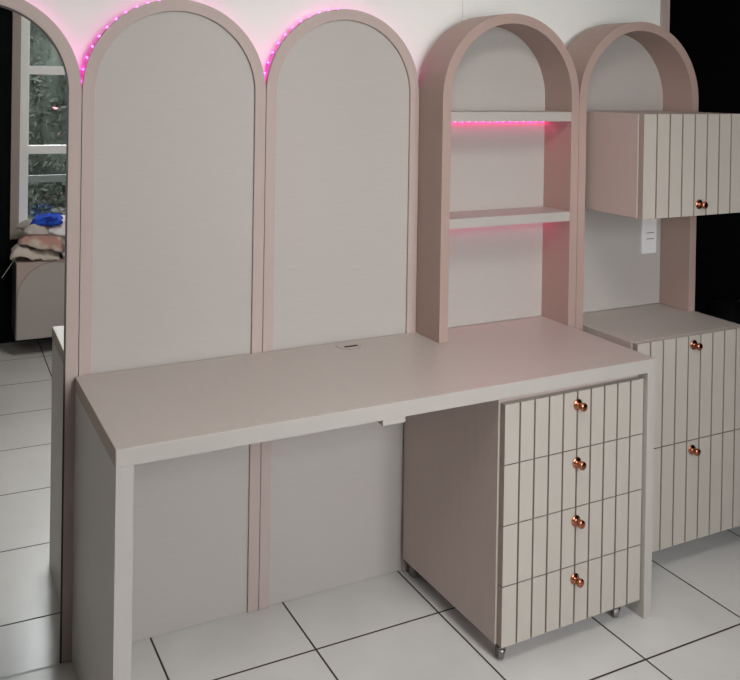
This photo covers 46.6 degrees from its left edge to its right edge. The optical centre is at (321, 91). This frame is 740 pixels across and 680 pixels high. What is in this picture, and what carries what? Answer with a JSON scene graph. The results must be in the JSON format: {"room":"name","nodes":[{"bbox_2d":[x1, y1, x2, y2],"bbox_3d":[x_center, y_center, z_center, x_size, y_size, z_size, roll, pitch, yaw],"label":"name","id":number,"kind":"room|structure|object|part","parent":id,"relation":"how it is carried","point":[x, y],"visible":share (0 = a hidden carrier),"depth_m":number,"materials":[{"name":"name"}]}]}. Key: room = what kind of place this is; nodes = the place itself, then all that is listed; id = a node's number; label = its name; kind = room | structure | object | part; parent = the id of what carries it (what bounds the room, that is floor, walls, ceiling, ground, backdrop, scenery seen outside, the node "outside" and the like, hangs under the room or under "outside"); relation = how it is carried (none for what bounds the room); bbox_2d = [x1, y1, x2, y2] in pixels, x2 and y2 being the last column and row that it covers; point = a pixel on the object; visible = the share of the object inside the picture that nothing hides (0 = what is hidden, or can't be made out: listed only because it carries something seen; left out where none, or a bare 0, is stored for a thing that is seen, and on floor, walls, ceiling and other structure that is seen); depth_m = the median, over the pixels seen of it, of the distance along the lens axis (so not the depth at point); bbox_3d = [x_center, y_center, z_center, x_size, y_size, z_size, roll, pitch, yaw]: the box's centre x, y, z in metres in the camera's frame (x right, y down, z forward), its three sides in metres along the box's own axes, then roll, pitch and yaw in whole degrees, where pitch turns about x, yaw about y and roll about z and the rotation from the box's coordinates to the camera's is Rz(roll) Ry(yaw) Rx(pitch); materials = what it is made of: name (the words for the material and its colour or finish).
{"room":"bedroom","nodes":[
{"label":"bedroom","id":0,"kind":"room"},
{"bbox_2d":[25,0,659,327],"bbox_3d":[-0.890,0.243,2.211,4.719,2.500,0.080,1,1,-26],"label":"wall","id":1,"kind":"structure","parent":0,"point":[419,23],"depth_m":2.69,"materials":[{"name":"white paint"}]},
{"bbox_2d":[78,0,265,641],"bbox_3d":[-0.409,0.620,2.372,0.522,1.755,0.033,1,1,-26],"label":"wall panel","id":2,"kind":"object","parent":1,"relation":"attached to","point":[173,117],"depth_m":2.37,"materials":[{"name":"laminate"}]},
{"bbox_3d":[-0.401,-0.128,2.375,0.522,0.260,0.015,1,1,-26],"label":"led strip","id":3,"kind":"part","parent":2,"relation":"part of","materials":[{"name":"pink plastic"}]},
{"bbox_2d":[258,9,418,609],"bbox_3d":[0.059,0.626,2.597,0.522,1.755,0.033,1,1,-26],"label":"wall panel","id":4,"kind":"object","parent":1,"relation":"attached to","point":[342,125],"depth_m":2.58,"materials":[{"name":"laminate"}]},
{"bbox_3d":[0.066,-0.122,2.599,0.522,0.260,0.015,1,1,-26],"label":"led strip","id":5,"kind":"part","parent":4,"relation":"part of","materials":[{"name":"pink plastic"}]},
{"bbox_2d":[655,0,669,303],"bbox_3d":[1.257,0.267,3.244,0.046,2.500,0.090,1,1,-26],"label":"trim","id":6,"kind":"structure","parent":1,"relation":"attached to","point":[664,4],"depth_m":3.20,"materials":[{"name":"paint"}]},
{"bbox_2d":[0,526,739,679],"bbox_3d":[-0.022,1.532,2.082,6.600,0.050,5.450,1,1,-26],"label":"floor","id":7,"kind":"structure","parent":0,"point":[396,625],"depth_m":2.35,"materials":[{"name":"white tile"}]},
{"bbox_2d":[0,0,81,678],"bbox_3d":[-0.873,0.617,2.141,0.517,1.752,0.018,1,1,-26],"label":"arched mirror","id":8,"kind":"object","parent":7,"relation":"on","point":[41,86],"visible":0.99,"depth_m":2.20,"materials":[{"name":"mirror"}]},
{"bbox_2d":[72,316,655,679],"bbox_3d":[0.154,1.132,2.358,1.550,0.749,0.492,1,1,-26],"label":"desk","id":9,"kind":"object","parent":7,"relation":"on","point":[125,419],"visible":0.91,"depth_m":2.17,"materials":[{"name":"beige laminate"}]},
{"bbox_3d":[-0.526,1.143,2.032,0.038,0.710,0.492,1,1,-26],"label":"panel","id":10,"kind":"part","parent":9,"relation":"part of","materials":[{"name":"beige wood"}]},
{"bbox_2d":[335,342,359,349],"bbox_3d":[0.079,0.754,2.542,0.074,0.002,0.074,1,1,-26],"label":"cable grommet","id":11,"kind":"object","parent":9,"relation":"on","point":[342,345],"visible":1,"depth_m":2.54,"materials":[{"name":"beige plastic"}]},
{"bbox_2d":[416,14,578,342],"bbox_3d":[0.564,0.632,2.757,0.531,1.755,0.147,1,1,-26],"label":"shelf","id":12,"kind":"object","parent":9,"relation":"on","point":[499,94],"visible":0.98,"depth_m":2.80,"materials":[{"name":"laminate"}]},
{"bbox_3d":[0.542,0.272,2.812,0.469,0.974,0.012,1,1,-26],"label":"panel","id":13,"kind":"part","parent":12,"relation":"part of","materials":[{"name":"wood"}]},
{"bbox_3d":[0.571,0.403,2.748,0.469,0.030,0.129,1,1,-26],"label":"shelf","id":14,"kind":"part","parent":12,"relation":"part of","materials":[{"name":"beige wood"}]},
{"bbox_3d":[0.576,0.079,2.746,0.469,0.030,0.129,1,1,-26],"label":"shelf","id":15,"kind":"part","parent":12,"relation":"part of","materials":[{"name":"beige wood"}]},
{"bbox_3d":[0.868,1.160,2.628,0.029,0.710,0.360,1,1,-26],"label":"panel","id":16,"kind":"part","parent":9,"relation":"part of","materials":[{"name":"beige wood"}]},
{"bbox_2d":[403,375,642,659],"bbox_3d":[0.598,1.163,2.555,0.505,0.699,0.502,1,1,-27],"label":"drawer pedestal","id":17,"kind":"object","parent":7,"relation":"on","point":[523,513],"visible":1,"depth_m":2.36,"materials":[{"name":"laminate"}]},
{"bbox_3d":[0.693,1.385,2.369,0.499,0.159,0.020,1,1,-27],"label":"drawer","id":18,"kind":"part","parent":17,"relation":"part of","materials":[{"name":"paint"}]},
{"bbox_3d":[0.695,1.224,2.367,0.499,0.158,0.020,1,1,-27],"label":"drawer","id":19,"kind":"part","parent":17,"relation":"part of","materials":[{"name":"paint"}]},
{"bbox_3d":[0.698,1.064,2.366,0.499,0.158,0.020,1,1,-27],"label":"drawer","id":20,"kind":"part","parent":17,"relation":"part of","materials":[{"name":"paint"}]},
{"bbox_3d":[0.700,0.903,2.365,0.499,0.158,0.020,1,1,-27],"label":"drawer","id":21,"kind":"part","parent":17,"relation":"part of","materials":[{"name":"paint"}]},
{"bbox_3d":[0.704,1.342,2.346,0.032,0.032,0.029,1,1,-27],"label":"knob","id":22,"kind":"part","parent":17,"relation":"part of","materials":[{"name":"orange metal"}]},
{"bbox_3d":[0.707,1.182,2.345,0.032,0.032,0.029,1,1,-27],"label":"knob","id":23,"kind":"part","parent":17,"relation":"part of","materials":[{"name":"orange metal"}]},
{"bbox_3d":[0.709,1.021,2.344,0.032,0.032,0.029,1,1,-27],"label":"knob","id":24,"kind":"part","parent":17,"relation":"part of","materials":[{"name":"orange metal"}]},
{"bbox_3d":[0.712,0.861,2.342,0.032,0.032,0.029,1,1,-27],"label":"knob","id":25,"kind":"part","parent":17,"relation":"part of","materials":[{"name":"orange metal"}]},
{"bbox_2d":[567,22,698,330],"bbox_3d":[1.052,0.638,2.991,0.548,1.754,0.147,1,1,-26],"label":"arched niche","id":26,"kind":"object","parent":7,"relation":"on","point":[631,65],"visible":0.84,"depth_m":3.04,"materials":[{"name":"laminate"}]},
{"bbox_3d":[1.029,0.283,3.046,0.486,0.982,0.012,1,1,-26],"label":"panel","id":27,"kind":"part","parent":26,"relation":"part of","materials":[{"name":"paint"}]},
{"bbox_2d":[641,218,656,253],"bbox_3d":[1.192,0.513,3.116,0.072,0.150,0.009,1,1,-26],"label":"switch plate","id":28,"kind":"object","parent":26,"relation":"attached to","point":[648,226],"visible":0.79,"depth_m":3.11,"materials":[{"name":"white plastic"}]},
{"bbox_2d":[585,110,739,219],"bbox_3d":[1.137,0.231,2.875,0.498,0.323,0.385,1,1,-26],"label":"upper cabinet","id":29,"kind":"object","parent":26,"relation":"attached to","point":[641,164],"visible":0.96,"depth_m":2.72,"materials":[{"name":"laminate"}]},
{"bbox_3d":[1.205,0.233,2.738,0.494,0.323,0.020,1,1,-26],"label":"door","id":30,"kind":"part","parent":29,"relation":"part of","materials":[{"name":"paint"}]},
{"bbox_3d":[1.209,0.359,2.714,0.032,0.032,0.029,1,1,-26],"label":"knob","id":31,"kind":"part","parent":29,"relation":"part of","materials":[{"name":"orange metal"}]},
{"bbox_2d":[583,303,739,551],"bbox_3d":[1.121,1.108,2.887,0.498,0.660,0.375,1,1,-26],"label":"lower cabinet","id":32,"kind":"object","parent":7,"relation":"on","point":[696,477],"visible":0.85,"depth_m":2.76,"materials":[{"name":"beige laminate"}]},
{"bbox_3d":[1.190,0.948,2.752,0.494,0.333,0.020,1,1,-26],"label":"drawer","id":33,"kind":"part","parent":32,"relation":"part of","materials":[{"name":"paint"}]},
{"bbox_3d":[1.193,1.147,2.730,0.032,0.032,0.029,1,1,-26],"label":"knob","id":34,"kind":"part","parent":32,"relation":"part of","materials":[{"name":"orange metal"}]},
{"bbox_3d":[1.185,1.279,2.755,0.494,0.323,0.020,1,1,-26],"label":"drawer","id":35,"kind":"part","parent":32,"relation":"part of","materials":[{"name":"paint"}]},
{"bbox_3d":[1.198,0.810,2.727,0.032,0.032,0.029,1,1,-26],"label":"knob","id":36,"kind":"part","parent":32,"relation":"part of","materials":[{"name":"orange metal"}]},
{"bbox_2d":[669,0,739,311],"bbox_3d":[2.837,0.290,3.436,0.100,2.500,5.250,1,1,-26],"label":"wall","id":37,"kind":"structure","parent":0,"point":[708,31],"depth_m":4.71,"materials":[{"name":"black paint"}]}
]}

